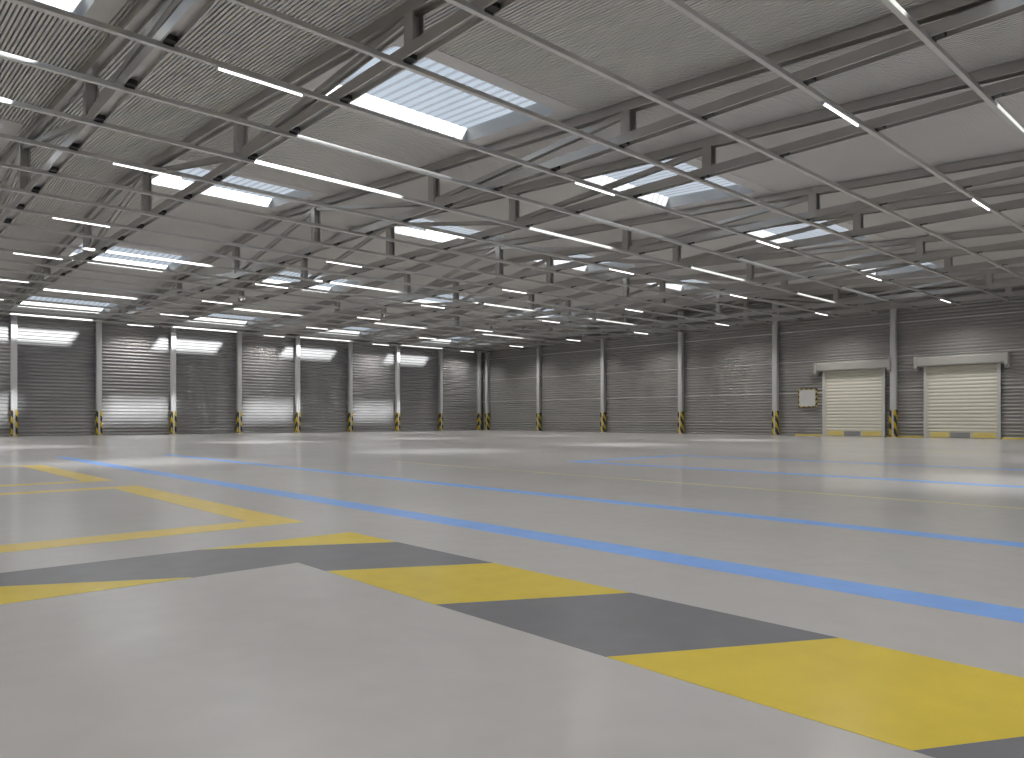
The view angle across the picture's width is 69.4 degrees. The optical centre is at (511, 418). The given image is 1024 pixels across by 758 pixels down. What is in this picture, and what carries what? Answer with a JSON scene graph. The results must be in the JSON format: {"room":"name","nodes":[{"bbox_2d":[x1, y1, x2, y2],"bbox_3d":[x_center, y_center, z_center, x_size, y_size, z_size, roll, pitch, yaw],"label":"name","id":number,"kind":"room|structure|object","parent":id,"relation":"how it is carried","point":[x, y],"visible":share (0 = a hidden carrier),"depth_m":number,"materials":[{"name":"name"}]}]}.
{"room":"empty warehouse","nodes":[
{"label":"empty warehouse","id":0,"kind":"room"},
{"bbox_2d":[0,311,481,435],"bbox_3d":[-22.203,-2.800,48.995,53.800,7.600,0.365,0,0,-43],"label":"wall","id":1,"kind":"structure","parent":0,"point":[56,357],"depth_m":50.30,"materials":[{"name":"silver metal"}]},
{"bbox_2d":[0,430,1023,757],"bbox_3d":[1.752,1.150,22.805,54.100,0.300,71.750,0,0,-43],"label":"floor","id":2,"kind":"structure","parent":0,"point":[293,660],"depth_m":4.53,"materials":[{"name":"concrete"}]},
{"bbox_2d":[10,312,17,435],"bbox_3d":[-28.650,-2.556,42.562,0.400,7.112,0.320,0,0,-43],"label":"steel column","id":3,"kind":"structure","parent":2,"relation":"on","point":[13,318],"depth_m":42.48,"materials":[{"name":"metal"}]},
{"bbox_2d":[0,465,113,485],"bbox_3d":[-11.069,0.999,11.557,7.400,0.001,5.600,0,0,-43],"label":"floor marking","id":4,"kind":"object","parent":2,"relation":"on","point":[70,474],"visible":1,"depth_m":13.08,"materials":[{"name":"paint"}]},
{"bbox_2d":[95,319,101,434],"bbox_3d":[-25.430,-2.556,45.532,0.400,7.112,0.320,0,0,-43],"label":"steel column","id":5,"kind":"structure","parent":2,"relation":"on","point":[98,325],"depth_m":45.45,"materials":[{"name":"metal"}]},
{"bbox_2d":[0,485,303,552],"bbox_3d":[-6.546,0.999,6.654,7.400,0.001,5.340,0,0,-43],"label":"floor marking","id":6,"kind":"object","parent":2,"relation":"on","point":[252,518],"visible":1,"depth_m":7.14,"materials":[{"name":"paint"}]},
{"bbox_2d":[170,325,175,433],"bbox_3d":[-22.211,-2.556,48.502,0.400,7.112,0.320,0,0,-43],"label":"steel column","id":7,"kind":"structure","parent":2,"relation":"on","point":[172,330],"depth_m":48.39,"materials":[{"name":"metal"}]},
{"bbox_2d":[236,331,241,432],"bbox_3d":[-18.991,-2.556,51.471,0.400,7.112,0.320,0,0,-43],"label":"steel column","id":8,"kind":"structure","parent":2,"relation":"on","point":[238,335],"depth_m":51.38,"materials":[{"name":"metal"}]},
{"bbox_2d":[294,337,300,432],"bbox_3d":[-15.772,-2.556,54.441,0.400,7.112,0.320,0,0,-43],"label":"steel column","id":9,"kind":"structure","parent":2,"relation":"on","point":[297,340],"depth_m":54.34,"materials":[{"name":"metal"}]},
{"bbox_2d":[348,340,352,431],"bbox_3d":[-12.553,-2.556,57.411,0.400,7.112,0.320,0,0,-43],"label":"steel column","id":10,"kind":"structure","parent":2,"relation":"on","point":[350,344],"depth_m":57.34,"materials":[{"name":"metal"}]},
{"bbox_2d":[395,344,399,430],"bbox_3d":[-9.333,-2.556,60.381,0.400,7.112,0.320,0,0,-43],"label":"steel column","id":11,"kind":"structure","parent":2,"relation":"on","point":[397,348],"depth_m":60.33,"materials":[{"name":"metal"}]},
{"bbox_2d":[438,347,443,430],"bbox_3d":[-6.114,-2.556,63.351,0.400,7.112,0.320,0,0,-43],"label":"steel column","id":12,"kind":"structure","parent":2,"relation":"on","point":[440,351],"depth_m":63.32,"materials":[{"name":"metal"}]},
{"bbox_2d":[477,352,480,429],"bbox_3d":[-2.953,-2.556,66.266,0.400,7.112,0.320,0,0,-43],"label":"steel column","id":13,"kind":"structure","parent":2,"relation":"on","point":[478,353],"depth_m":66.14,"materials":[{"name":"metal"}]},
{"bbox_2d":[485,352,489,429],"bbox_3d":[-2.183,-2.482,65.874,0.320,6.965,0.400,0,0,-43],"label":"steel column","id":14,"kind":"structure","parent":2,"relation":"on","point":[487,355],"depth_m":65.84,"materials":[{"name":"metal"}]},
{"bbox_2d":[0,532,1023,757],"bbox_3d":[-1.195,0.999,0.108,8.390,0.001,9.780,0,0,-43],"label":"band","id":15,"kind":"object","parent":2,"relation":"on","point":[937,708],"visible":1,"depth_m":3.40,"materials":[{"name":"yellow paint"}]},
{"bbox_2d":[536,341,540,430],"bbox_3d":[2.224,-2.710,61.096,0.320,7.420,0.400,0,0,-43],"label":"steel column","id":16,"kind":"structure","parent":2,"relation":"on","point":[538,414],"depth_m":61.04,"materials":[{"name":"metal"}]},
{"bbox_2d":[55,457,1023,622],"bbox_3d":[-2.960,0.999,9.786,0.320,0.001,26.400,0,0,-43],"label":"painted line","id":17,"kind":"object","parent":2,"relation":"on","point":[996,611],"visible":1,"depth_m":5.19,"materials":[{"name":"blue paint"}]},
{"bbox_2d":[166,454,1023,547],"bbox_3d":[-0.953,0.999,11.298,0.260,0.001,25.900,0,0,-43],"label":"painted line","id":18,"kind":"object","parent":2,"relation":"on","point":[866,528],"visible":1,"depth_m":7.99,"materials":[{"name":"blue paint"}]},
{"bbox_2d":[600,328,605,431],"bbox_3d":[6.902,-2.951,56.025,0.320,7.903,0.400,0,0,-43],"label":"steel column","id":19,"kind":"structure","parent":2,"relation":"on","point":[603,341],"depth_m":55.97,"materials":[{"name":"metal"}]},
{"bbox_2d":[677,311,684,433],"bbox_3d":[11.615,-3.195,50.916,0.320,8.390,0.400,0,0,-43],"label":"steel column","id":20,"kind":"structure","parent":2,"relation":"on","point":[680,313],"depth_m":50.84,"materials":[{"name":"metal"}]},
{"bbox_2d":[393,461,1023,508],"bbox_3d":[3.531,0.999,10.604,0.090,0.001,18.800,0,0,-43],"label":"painted line","id":21,"kind":"object","parent":2,"relation":"on","point":[393,461],"visible":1,"depth_m":10.49,"materials":[{"name":"yellow paint"}]},
{"bbox_2d":[772,300,778,434],"bbox_3d":[16.314,-3.179,45.822,0.320,8.357,0.400,0,0,-43],"label":"steel column","id":22,"kind":"structure","parent":2,"relation":"on","point":[775,326],"depth_m":45.76,"materials":[{"name":"metal"}]},
{"bbox_2d":[567,455,1023,487],"bbox_3d":[8.367,0.999,13.126,4.600,0.001,15.950,0,0,-43],"label":"painted line","id":23,"kind":"object","parent":2,"relation":"on","point":[584,461],"visible":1,"depth_m":14.93,"materials":[{"name":"blue paint"}]},
{"bbox_2d":[889,293,896,436],"bbox_3d":[21.005,-2.971,40.736,0.320,7.942,0.400,0,0,-43],"label":"steel column","id":24,"kind":"structure","parent":2,"relation":"on","point":[893,312],"depth_m":40.65,"materials":[{"name":"metal"}]},
{"bbox_2d":[905,450,1015,453],"bbox_3d":[16.640,0.999,19.091,0.150,0.001,13.500,0,0,-43],"label":"painted line","id":25,"kind":"object","parent":2,"relation":"on","point":[905,450],"visible":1,"depth_m":22.08,"materials":[{"name":"yellow paint"}]},
{"bbox_2d":[0,0,1023,349],"bbox_3d":[1.800,-7.087,22.714,53.447,1.918,71.350,0,0,-43],"label":"ceiling","id":26,"kind":"structure","parent":0,"point":[652,45],"depth_m":18.05,"materials":[{"name":"metal"}]},
{"bbox_2d":[0,116,24,153],"bbox_3d":[-15.819,-7.893,18.808,5.150,0.607,4.040,0,0,-43],"label":"window","id":27,"kind":"structure","parent":26,"relation":"attached to","point":[7,127],"depth_m":19.47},
{"bbox_2d":[4,0,127,31],"bbox_3d":[-8.089,-7.209,10.428,5.150,0.607,4.040,0,0,-43],"label":"window","id":28,"kind":"structure","parent":26,"relation":"attached to","point":[104,11],"depth_m":12.90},
{"bbox_2d":[13,294,125,315],"bbox_3d":[-24.846,-6.562,41.499,5.150,0.644,4.040,0,0,-43],"label":"window","id":29,"kind":"structure","parent":26,"relation":"attached to","point":[23,302],"depth_m":42.70,"materials":[{"name":"glass"}]},
{"bbox_2d":[0,0,218,234],"bbox_3d":[-14.000,-6.882,21.003,0.250,1.896,51.813,0,0,-43],"label":"roof truss","id":30,"kind":"object","parent":26,"relation":"attached to","point":[177,18],"visible":0.8,"depth_m":14.46,"materials":[{"name":"metal"}]},
{"bbox_2d":[0,312,487,352],"bbox_3d":[-21.428,-5.905,47.741,52.440,0.090,0.090,0,0,-43],"label":"rail","id":31,"kind":"object","parent":30,"relation":"attached to","point":[0,312],"visible":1,"depth_m":49.20,"materials":[{"name":"metal"}]},
{"bbox_2d":[0,302,519,349],"bbox_3d":[-18.621,-5.905,44.698,52.440,0.090,0.090,0,0,-43],"label":"rail","id":32,"kind":"object","parent":30,"relation":"attached to","point":[0,302],"visible":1,"depth_m":45.65,"materials":[{"name":"metal"}]},
{"bbox_2d":[0,297,536,347],"bbox_3d":[-17.217,-5.905,43.177,52.440,0.090,0.090,0,0,-43],"label":"rail","id":33,"kind":"object","parent":30,"relation":"attached to","point":[7,298],"visible":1,"depth_m":43.77,"materials":[{"name":"metal"}]},
{"bbox_2d":[160,313,188,316],"bbox_3d":[-18.959,-5.831,41.570,1.560,0.058,0.072,0,0,-43],"label":"lamp","id":34,"kind":"object","parent":33,"relation":"attached to","point":[160,313],"visible":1,"depth_m":41.54,"materials":[{"name":"white plastic"}]},
{"bbox_2d":[0,291,554,345],"bbox_3d":[-15.814,-5.905,41.655,52.440,0.090,0.090,0,0,-43],"label":"rail","id":35,"kind":"object","parent":30,"relation":"attached to","point":[7,292],"visible":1,"depth_m":41.99,"materials":[{"name":"metal"}]},
{"bbox_2d":[0,284,574,343],"bbox_3d":[-14.410,-5.905,40.134,52.440,0.090,0.090,0,0,-43],"label":"rail","id":36,"kind":"object","parent":30,"relation":"attached to","point":[3,285],"visible":1,"depth_m":40.13,"materials":[{"name":"metal"}]},
{"bbox_2d":[0,276,594,341],"bbox_3d":[-13.007,-5.905,38.612,52.440,0.090,0.090,0,0,-43],"label":"rail","id":37,"kind":"object","parent":30,"relation":"attached to","point":[1,277],"visible":1,"depth_m":38.32,"materials":[{"name":"metal"}]},
{"bbox_2d":[0,279,29,282],"bbox_3d":[-21.180,-5.831,31.072,1.560,0.058,0.072,0,0,-43],"label":"lamp","id":38,"kind":"object","parent":37,"relation":"attached to","point":[0,279],"visible":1,"depth_m":31.25,"materials":[{"name":"white plastic"}]},
{"bbox_2d":[201,300,232,304],"bbox_3d":[-14.748,-5.831,37.005,1.560,0.058,0.072,0,0,-43],"label":"lamp","id":39,"kind":"object","parent":37,"relation":"attached to","point":[201,300],"visible":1,"depth_m":36.96,"materials":[{"name":"white plastic"}]},
{"bbox_2d":[0,268,615,339],"bbox_3d":[-11.550,-5.947,37.034,52.440,0.175,0.245,0,0,-43],"label":"rail","id":40,"kind":"object","parent":30,"relation":"attached to","point":[63,275],"visible":0.96,"depth_m":36.38,"materials":[{"name":"metal"}]},
{"bbox_2d":[0,259,637,337],"bbox_3d":[-10.147,-5.947,35.512,52.440,0.175,0.245,0,0,-43],"label":"rail","id":41,"kind":"object","parent":30,"relation":"attached to","point":[75,267],"visible":0.98,"depth_m":34.46,"materials":[{"name":"metal"}]},
{"bbox_2d":[0,235,686,332],"bbox_3d":[-7.340,-5.947,32.469,52.440,0.175,0.245,0,0,-43],"label":"rail","id":42,"kind":"object","parent":30,"relation":"attached to","point":[104,249],"visible":0.99,"depth_m":30.60,"materials":[{"name":"metal"}]},
{"bbox_2d":[0,203,742,326],"bbox_3d":[-4.533,-5.947,29.426,52.440,0.175,0.245,0,0,-43],"label":"rail","id":43,"kind":"object","parent":30,"relation":"attached to","point":[20,208],"visible":0.99,"depth_m":26.55,"materials":[{"name":"metal"}]},
{"bbox_2d":[51,216,110,227],"bbox_3d":[-12.759,-5.831,21.943,1.560,0.058,0.072,0,0,-43],"label":"lamp","id":44,"kind":"object","parent":43,"relation":"attached to","point":[52,217],"visible":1,"depth_m":21.89,"materials":[{"name":"white plastic"}]},
{"bbox_2d":[325,260,362,267],"bbox_3d":[-6.327,-5.831,27.876,1.560,0.058,0.072,0,0,-43],"label":"lamp","id":45,"kind":"object","parent":43,"relation":"attached to","point":[325,260],"visible":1,"depth_m":27.83,"materials":[{"name":"white plastic"}]},
{"bbox_2d":[501,289,526,293],"bbox_3d":[0.104,-5.831,33.809,1.560,0.058,0.072,0,0,-43],"label":"lamp","id":46,"kind":"object","parent":43,"relation":"attached to","point":[501,289],"visible":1,"depth_m":33.75,"materials":[{"name":"white plastic"}]},
{"bbox_2d":[0,133,839,316],"bbox_3d":[-0.322,-5.947,24.861,52.440,0.175,0.245,0,0,-43],"label":"rail","id":47,"kind":"object","parent":30,"relation":"attached to","point":[73,149],"visible":0.98,"depth_m":20.41,"materials":[{"name":"metal"}]},
{"bbox_2d":[111,161,182,178],"bbox_3d":[-8.548,-5.831,17.379,1.560,0.058,0.072,0,0,-43],"label":"lamp","id":48,"kind":"object","parent":47,"relation":"attached to","point":[112,162],"visible":1,"depth_m":17.33,"materials":[{"name":"white plastic"}]},
{"bbox_2d":[424,228,464,238],"bbox_3d":[-2.117,-5.831,23.311,1.560,0.058,0.072,0,0,-43],"label":"lamp","id":49,"kind":"object","parent":47,"relation":"attached to","point":[425,229],"visible":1,"depth_m":23.26,"materials":[{"name":"white plastic"}]},
{"bbox_2d":[608,268,633,274],"bbox_3d":[4.315,-5.831,29.244,1.560,0.058,0.072,0,0,-43],"label":"lamp","id":50,"kind":"object","parent":47,"relation":"attached to","point":[608,268],"visible":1,"depth_m":29.18,"materials":[{"name":"white plastic"}]},
{"bbox_2d":[0,51,917,309],"bbox_3d":[2.485,-5.947,21.818,52.440,0.175,0.245,0,0,-43],"label":"rail","id":51,"kind":"object","parent":30,"relation":"attached to","point":[129,86],"visible":0.94,"depth_m":16.09,"materials":[{"name":"metal"}]},
{"bbox_2d":[8,0,960,304],"bbox_3d":[3.888,-5.947,20.297,52.440,0.175,0.245,0,0,-43],"label":"rail","id":52,"kind":"object","parent":30,"relation":"attached to","point":[168,43],"visible":0.98,"depth_m":14.12,"materials":[{"name":"metal"}]},
{"bbox_2d":[215,65,303,96],"bbox_3d":[-4.338,-5.831,12.814,1.560,0.058,0.072,0,0,-43],"label":"lamp","id":53,"kind":"object","parent":52,"relation":"attached to","point":[217,67],"visible":1,"depth_m":12.76,"materials":[{"name":"white plastic"}]},
{"bbox_2d":[573,181,614,195],"bbox_3d":[2.094,-5.831,18.747,1.560,0.058,0.072,0,0,-43],"label":"lamp","id":54,"kind":"object","parent":52,"relation":"attached to","point":[574,182],"visible":1,"depth_m":18.69,"materials":[{"name":"white plastic"}]},
{"bbox_2d":[755,239,779,248],"bbox_3d":[8.525,-5.831,24.680,1.560,0.058,0.072,0,0,-43],"label":"lamp","id":55,"kind":"object","parent":52,"relation":"attached to","point":[760,241],"visible":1,"depth_m":24.63,"materials":[{"name":"white plastic"}]},
{"bbox_2d":[662,0,1023,231],"bbox_3d":[8.099,-5.947,15.732,52.440,0.175,0.245,0,0,-43],"label":"rail","id":56,"kind":"object","parent":30,"relation":"attached to","point":[678,5],"visible":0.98,"depth_m":13.14,"materials":[{"name":"metal"}]},
{"bbox_2d":[821,101,859,126],"bbox_3d":[6.304,-5.831,14.182,1.560,0.058,0.072,0,0,-43],"label":"lamp","id":57,"kind":"object","parent":56,"relation":"attached to","point":[824,103],"visible":1,"depth_m":14.11,"materials":[{"name":"white plastic"}]},
{"bbox_2d":[970,197,989,210],"bbox_3d":[12.736,-5.831,20.115,1.560,0.058,0.072,0,0,-43],"label":"lamp","id":58,"kind":"object","parent":56,"relation":"attached to","point":[972,198],"visible":1,"depth_m":20.05,"materials":[{"name":"white plastic"}]},
{"bbox_2d":[880,0,1023,138],"bbox_3d":[9.502,-5.947,14.211,52.440,0.175,0.245,0,0,-43],"label":"rail","id":59,"kind":"object","parent":30,"relation":"attached to","point":[931,42],"visible":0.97,"depth_m":12.07,"materials":[{"name":"metal"}]},
{"bbox_2d":[55,237,204,275],"bbox_3d":[-17.117,-7.360,33.120,5.150,0.644,4.040,0,0,-43],"label":"window","id":60,"kind":"structure","parent":26,"relation":"attached to","point":[68,252],"depth_m":34.01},
{"bbox_2d":[185,310,275,327],"bbox_3d":[-18.415,-6.562,47.432,5.150,0.644,4.040,0,0,-43],"label":"window","id":61,"kind":"structure","parent":26,"relation":"attached to","point":[200,318],"depth_m":48.93,"materials":[{"name":"glass"}]},
{"bbox_2d":[152,159,329,211],"bbox_3d":[-9.387,-7.893,24.741,5.150,0.607,4.040,0,0,-43],"label":"window","id":62,"kind":"structure","parent":26,"relation":"attached to","point":[276,204],"depth_m":25.83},
{"bbox_2d":[0,0,518,314],"bbox_3d":[-11.700,-6.882,23.125,0.250,1.896,51.813,0,0,-43],"label":"roof truss","id":63,"kind":"object","parent":26,"relation":"attached to","point":[408,19],"visible":0.74,"depth_m":15.15,"materials":[{"name":"metal"}]},
{"bbox_2d":[0,307,503,350],"bbox_3d":[-20.024,-5.905,46.220,52.440,0.090,0.090,0,0,-43],"label":"rail","id":64,"kind":"object","parent":63,"relation":"attached to","point":[0,307],"visible":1,"depth_m":47.49,"materials":[{"name":"metal"}]},
{"bbox_2d":[0,248,661,334],"bbox_3d":[-8.743,-5.947,33.991,52.440,0.175,0.245,0,0,-43],"label":"rail","id":65,"kind":"object","parent":63,"relation":"attached to","point":[88,259],"visible":0.99,"depth_m":32.53,"materials":[{"name":"metal"}]},
{"bbox_2d":[12,252,62,259],"bbox_3d":[-16.970,-5.831,26.508,1.560,0.058,0.072,0,0,-43],"label":"lamp","id":66,"kind":"object","parent":65,"relation":"attached to","point":[12,252],"visible":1,"depth_m":26.46,"materials":[{"name":"white plastic"}]},
{"bbox_2d":[254,283,288,288],"bbox_3d":[-10.538,-5.831,32.441,1.560,0.058,0.072,0,0,-43],"label":"lamp","id":67,"kind":"object","parent":65,"relation":"attached to","point":[254,283],"visible":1,"depth_m":32.42,"materials":[{"name":"white plastic"}]},
{"bbox_2d":[420,304,444,308],"bbox_3d":[-4.106,-5.831,38.373,1.560,0.058,0.072,0,0,-43],"label":"lamp","id":68,"kind":"object","parent":65,"relation":"attached to","point":[420,304],"visible":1,"depth_m":38.33,"materials":[{"name":"white plastic"}]},
{"bbox_2d":[0,185,772,323],"bbox_3d":[-3.129,-5.947,27.904,52.440,0.175,0.245,0,0,-43],"label":"rail","id":69,"kind":"object","parent":63,"relation":"attached to","point":[35,191],"visible":0.95,"depth_m":24.57,"materials":[{"name":"metal"}]},
{"bbox_2d":[252,268,370,295],"bbox_3d":[-10.685,-7.360,39.053,5.150,0.644,4.040,0,0,-43],"label":"window","id":70,"kind":"structure","parent":26,"relation":"attached to","point":[353,281],"depth_m":39.92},
{"bbox_2d":[317,325,388,336],"bbox_3d":[-11.983,-6.562,53.365,5.150,0.644,4.040,0,0,-43],"label":"window","id":71,"kind":"structure","parent":26,"relation":"attached to","point":[371,329],"depth_m":55.04,"materials":[{"name":"glass"}]},
{"bbox_2d":[0,97,877,313],"bbox_3d":[1.081,-5.947,23.340,52.440,0.175,0.245,0,0,-43],"label":"rail","id":72,"kind":"object","parent":26,"relation":"attached to","point":[98,121],"visible":0.98,"depth_m":18.26,"materials":[{"name":"metal"}]},
{"bbox_2d":[399,290,484,310],"bbox_3d":[-4.254,-7.360,44.986,5.150,0.644,4.040,0,0,-43],"label":"window","id":73,"kind":"structure","parent":26,"relation":"attached to","point":[463,295],"depth_m":46.06,"materials":[{"name":"glass"}]},
{"bbox_2d":[302,35,582,148],"bbox_3d":[-1.658,-7.209,16.361,5.150,0.607,4.040,0,0,-43],"label":"window","id":74,"kind":"structure","parent":26,"relation":"attached to","point":[512,123],"depth_m":17.20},
{"bbox_2d":[419,334,476,344],"bbox_3d":[-5.552,-6.562,59.298,5.150,0.644,4.040,0,0,-43],"label":"window","id":75,"kind":"structure","parent":26,"relation":"attached to","point":[462,338],"depth_m":61.10,"materials":[{"name":"glass"}]},
{"bbox_2d":[384,216,518,247],"bbox_3d":[-2.956,-7.893,30.673,5.150,0.607,4.040,0,0,-43],"label":"window","id":76,"kind":"structure","parent":26,"relation":"attached to","point":[406,232],"depth_m":31.74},
{"bbox_2d":[505,306,588,321],"bbox_3d":[2.178,-7.360,50.918,5.150,0.644,4.040,0,0,-43],"label":"window","id":77,"kind":"structure","parent":26,"relation":"attached to","point":[575,312],"depth_m":52.45,"materials":[{"name":"glass"}]},
{"bbox_2d":[105,0,1023,323],"bbox_3d":[-7.569,-6.882,26.936,0.250,1.896,51.813,0,0,-43],"label":"roof truss","id":78,"kind":"object","parent":26,"relation":"attached to","point":[955,17],"visible":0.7,"depth_m":15.80,"materials":[{"name":"metal"}]},
{"bbox_2d":[0,162,805,320],"bbox_3d":[-1.726,-5.947,26.383,52.440,0.175,0.245,0,0,-43],"label":"rail","id":79,"kind":"object","parent":78,"relation":"attached to","point":[52,171],"visible":0.97,"depth_m":22.46,"materials":[{"name":"metal"}]},
{"bbox_2d":[529,253,646,272],"bbox_3d":[3.476,-7.893,36.606,5.150,0.607,4.040,0,0,-43],"label":"window","id":80,"kind":"structure","parent":26,"relation":"attached to","point":[589,268],"depth_m":37.97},
{"bbox_2d":[159,59,1023,327],"bbox_3d":[-5.268,-6.882,29.058,0.250,1.896,51.813,0,0,-43],"label":"roof truss","id":81,"kind":"object","parent":26,"relation":"attached to","point":[706,148],"visible":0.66,"depth_m":18.39,"materials":[{"name":"metal"}]},
{"bbox_2d":[444,0,1023,278],"bbox_3d":[6.695,-5.947,17.254,52.440,0.175,0.245,0,0,-43],"label":"rail","id":82,"kind":"object","parent":81,"relation":"attached to","point":[487,14],"visible":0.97,"depth_m":13.97,"materials":[{"name":"metal"}]},
{"bbox_2d":[226,0,1008,300],"bbox_3d":[5.292,-5.947,18.775,52.440,0.175,0.245,0,0,-43],"label":"rail","id":83,"kind":"object","parent":26,"relation":"attached to","point":[406,64],"visible":0.98,"depth_m":14.09,"materials":[{"name":"metal"}]},
{"bbox_2d":[244,151,1023,333],"bbox_3d":[-1.137,-6.882,32.868,0.250,1.896,51.813,0,0,-43],"label":"roof truss","id":84,"kind":"object","parent":26,"relation":"attached to","point":[812,195],"visible":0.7,"depth_m":24.53,"materials":[{"name":"metal"}]},
{"bbox_2d":[0,218,713,329],"bbox_3d":[-5.936,-5.947,30.948,52.440,0.175,0.245,0,0,-43],"label":"rail","id":85,"kind":"object","parent":84,"relation":"attached to","point":[7,222],"visible":0.97,"depth_m":28.46,"materials":[{"name":"metal"}]},
{"bbox_2d":[286,183,1023,337],"bbox_3d":[1.163,-6.882,34.991,0.250,1.896,51.813,0,0,-43],"label":"roof truss","id":86,"kind":"object","parent":26,"relation":"attached to","point":[857,217],"visible":0.7,"depth_m":27.08,"materials":[{"name":"metal"}]},
{"bbox_2d":[584,157,774,211],"bbox_3d":[4.774,-7.209,22.294,5.150,0.607,4.040,0,0,-43],"label":"window","id":87,"kind":"structure","parent":26,"relation":"attached to","point":[748,188],"depth_m":23.48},
{"bbox_2d":[641,279,721,291],"bbox_3d":[9.907,-7.893,42.539,5.150,0.607,4.040,0,0,-43],"label":"window","id":88,"kind":"structure","parent":26,"relation":"attached to","point":[673,287],"depth_m":44.55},
{"bbox_2d":[354,225,1023,342],"bbox_3d":[5.294,-6.882,38.801,0.250,1.896,51.813,0,0,-43],"label":"roof truss","id":89,"kind":"object","parent":26,"relation":"attached to","point":[918,242],"visible":0.68,"depth_m":31.97,"materials":[{"name":"metal"}]},
{"bbox_2d":[388,247,1023,345],"bbox_3d":[7.595,-6.882,40.923,0.250,1.896,51.813,0,0,-43],"label":"roof truss","id":90,"kind":"object","parent":26,"relation":"attached to","point":[948,267],"visible":0.57,"depth_m":36.06,"materials":[{"name":"metal"}]},
{"bbox_2d":[443,266,1023,349],"bbox_3d":[11.726,-6.882,44.734,0.250,1.896,51.813,0,0,-43],"label":"roof truss","id":91,"kind":"object","parent":26,"relation":"attached to","point":[988,273],"visible":0.71,"depth_m":40.62,"materials":[{"name":"metal"}]},
{"bbox_2d":[472,277,1023,350],"bbox_3d":[14.027,-6.882,46.856,0.250,1.896,51.813,0,0,-43],"label":"roof truss","id":92,"kind":"object","parent":26,"relation":"attached to","point":[1008,292],"visible":0.48,"depth_m":42.92,"materials":[{"name":"metal"}]},
{"bbox_2d":[740,219,887,250],"bbox_3d":[11.205,-7.209,28.227,5.150,0.607,4.040,0,0,-43],"label":"window","id":93,"kind":"structure","parent":26,"relation":"attached to","point":[761,233],"depth_m":29.23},
{"bbox_2d":[837,260,943,275],"bbox_3d":[17.637,-7.209,34.160,5.150,0.607,4.040,0,0,-43],"label":"window","id":94,"kind":"structure","parent":26,"relation":"attached to","point":[935,264],"depth_m":35.73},
{"bbox_2d":[481,284,1023,438],"bbox_3d":[21.317,-3.473,40.921,0.372,8.946,71.250,0,0,-43],"label":"wall","id":95,"kind":"structure","parent":0,"point":[728,369],"depth_m":47.57,"materials":[{"name":"grey metal"}]},
{"bbox_2d":[798,389,816,406],"bbox_3d":[17.745,-1.260,44.422,0.115,1.100,1.100,0,0,-43],"label":"notice board","id":96,"kind":"object","parent":95,"relation":"attached to","point":[806,397],"visible":1,"depth_m":44.39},
{"bbox_2d":[795,434,821,435],"bbox_3d":[17.815,0.968,44.405,0.075,0.065,1.680,0,0,-43],"label":"wall strip","id":97,"kind":"object","parent":95,"relation":"attached to","point":[795,434],"visible":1,"depth_m":44.54,"materials":[{"name":"yellow paint"}]},
{"bbox_2d":[813,359,890,436],"bbox_3d":[19.435,-1.160,42.328,0.470,4.320,4.290,0,0,-43],"label":"door","id":98,"kind":"structure","parent":95,"relation":"in","point":[853,402],"depth_m":42.37,"materials":[{"name":"beige metal"}]},
{"bbox_2d":[825,369,881,431],"bbox_3d":[19.585,-1.030,42.466,0.042,3.500,3.370,0,0,-43],"label":"roller shutter","id":99,"kind":"object","parent":98,"relation":"hanging from","point":[853,399],"depth_m":42.44,"materials":[{"name":"beige metal"}]},
{"bbox_2d":[886,436,923,437],"bbox_3d":[21.459,0.968,40.454,0.075,0.065,1.930,0,0,-43],"label":"wall strip","id":100,"kind":"object","parent":95,"relation":"attached to","point":[886,436],"visible":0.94,"depth_m":40.11,"materials":[{"name":"yellow paint"}]},
{"bbox_2d":[913,352,1009,438],"bbox_3d":[23.174,-1.160,38.274,0.470,4.320,4.320,0,0,-43],"label":"door","id":101,"kind":"structure","parent":95,"relation":"in","point":[964,400],"depth_m":38.27,"materials":[{"name":"beige metal"}]},
{"bbox_2d":[927,364,996,432],"bbox_3d":[23.324,-1.030,38.413,0.042,3.500,3.400,0,0,-43],"label":"roller shutter","id":102,"kind":"object","parent":101,"relation":"hanging from","point":[962,398],"depth_m":38.37,"materials":[{"name":"beige metal"}]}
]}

